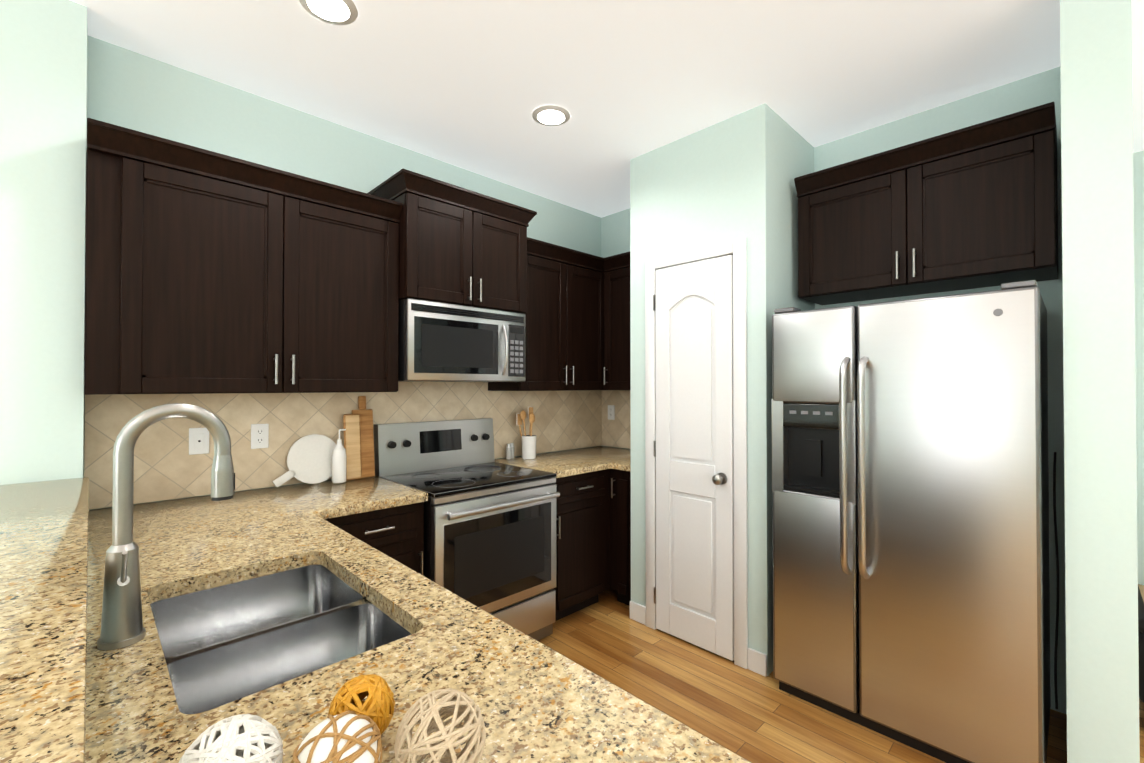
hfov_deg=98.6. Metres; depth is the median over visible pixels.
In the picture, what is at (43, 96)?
wall block
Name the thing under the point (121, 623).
faucet
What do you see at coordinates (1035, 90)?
wall
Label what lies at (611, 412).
electrical outlet
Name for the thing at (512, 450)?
shaker
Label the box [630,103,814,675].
wall
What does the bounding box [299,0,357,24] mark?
recessed light
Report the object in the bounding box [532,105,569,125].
recessed light
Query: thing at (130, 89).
wall
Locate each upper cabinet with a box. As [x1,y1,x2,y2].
[85,122,398,394]
[369,174,528,317]
[488,242,560,390]
[561,246,608,390]
[609,251,629,389]
[795,106,1057,304]
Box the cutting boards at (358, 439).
[343,396,374,480]
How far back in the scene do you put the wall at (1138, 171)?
2.89 m
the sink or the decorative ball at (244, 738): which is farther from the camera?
the sink
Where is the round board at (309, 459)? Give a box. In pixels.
[272,434,335,486]
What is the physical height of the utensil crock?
0.344 m
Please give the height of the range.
1.175 m
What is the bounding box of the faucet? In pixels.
[97,403,234,649]
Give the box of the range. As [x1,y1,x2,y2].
[373,418,559,640]
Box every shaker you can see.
[506,444,510,458]
[510,443,513,457]
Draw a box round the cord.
[1053,452,1058,708]
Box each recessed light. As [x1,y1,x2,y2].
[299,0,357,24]
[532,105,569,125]
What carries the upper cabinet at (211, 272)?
attached to the wall at (130, 89)
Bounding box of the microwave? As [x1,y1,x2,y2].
[398,298,525,381]
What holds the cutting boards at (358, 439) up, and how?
on the base unit at (392, 511)
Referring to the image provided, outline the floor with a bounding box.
[538,589,1143,762]
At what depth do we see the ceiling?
2.11 m
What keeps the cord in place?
attached to the fridge
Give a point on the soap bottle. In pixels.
(339, 458)
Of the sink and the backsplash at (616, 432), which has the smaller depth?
the sink
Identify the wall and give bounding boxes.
[83,35,600,509]
[601,66,1066,713]
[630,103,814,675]
[1133,151,1143,584]
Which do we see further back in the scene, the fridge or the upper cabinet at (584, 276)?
the upper cabinet at (584, 276)
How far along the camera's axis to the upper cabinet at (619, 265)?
3.42 m
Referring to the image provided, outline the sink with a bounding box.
[150,565,411,713]
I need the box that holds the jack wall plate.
[189,427,208,454]
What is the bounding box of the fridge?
[771,280,1050,762]
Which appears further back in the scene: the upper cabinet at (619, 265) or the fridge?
the upper cabinet at (619, 265)
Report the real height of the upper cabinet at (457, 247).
0.588 m
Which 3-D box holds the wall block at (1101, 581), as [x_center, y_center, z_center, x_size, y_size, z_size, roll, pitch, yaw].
[2.448,0.031,2.321,2.060,2.780,0.160,1,-1,-44]
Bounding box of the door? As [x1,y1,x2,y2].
[630,237,766,676]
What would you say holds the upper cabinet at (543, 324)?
attached to the wall at (130, 89)
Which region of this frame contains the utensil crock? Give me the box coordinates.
[516,407,535,458]
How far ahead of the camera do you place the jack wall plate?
2.16 m
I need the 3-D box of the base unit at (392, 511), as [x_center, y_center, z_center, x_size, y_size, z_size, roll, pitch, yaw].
[-1.047,0.963,2.287,0.485,0.915,0.665,1,-1,-44]
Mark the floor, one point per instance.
(748, 715)
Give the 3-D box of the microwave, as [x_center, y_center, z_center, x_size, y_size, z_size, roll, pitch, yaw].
[-0.667,-0.203,2.804,0.748,0.407,0.448,1,-1,-44]
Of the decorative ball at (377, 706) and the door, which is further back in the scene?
the door
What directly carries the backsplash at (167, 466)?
attached to the wall at (130, 89)
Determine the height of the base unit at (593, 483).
0.915 m
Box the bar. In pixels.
[0,477,88,762]
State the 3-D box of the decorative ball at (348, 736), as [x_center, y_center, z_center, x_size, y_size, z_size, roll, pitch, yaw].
[-0.271,0.438,0.567,0.100,0.099,0.100,1,-1,-44]
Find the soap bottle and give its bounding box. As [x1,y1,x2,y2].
[332,429,346,482]
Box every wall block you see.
[0,0,87,484]
[1060,0,1139,762]
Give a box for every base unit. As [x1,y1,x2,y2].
[284,476,427,561]
[489,446,630,620]
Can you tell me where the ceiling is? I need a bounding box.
[70,0,1143,217]
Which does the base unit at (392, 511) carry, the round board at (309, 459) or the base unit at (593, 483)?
the round board at (309, 459)
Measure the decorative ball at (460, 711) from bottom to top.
0.106 m
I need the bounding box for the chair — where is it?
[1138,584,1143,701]
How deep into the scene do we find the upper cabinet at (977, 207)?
2.15 m
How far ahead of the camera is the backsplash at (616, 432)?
3.88 m
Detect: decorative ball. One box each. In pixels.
[179,714,282,762]
[291,710,381,762]
[328,674,394,734]
[394,688,485,762]
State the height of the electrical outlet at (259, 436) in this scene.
0.116 m
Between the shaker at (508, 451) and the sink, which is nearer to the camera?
the sink
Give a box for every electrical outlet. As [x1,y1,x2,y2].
[251,424,268,448]
[608,405,614,419]
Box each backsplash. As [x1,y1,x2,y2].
[84,382,601,509]
[602,390,630,448]
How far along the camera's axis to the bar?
0.69 m

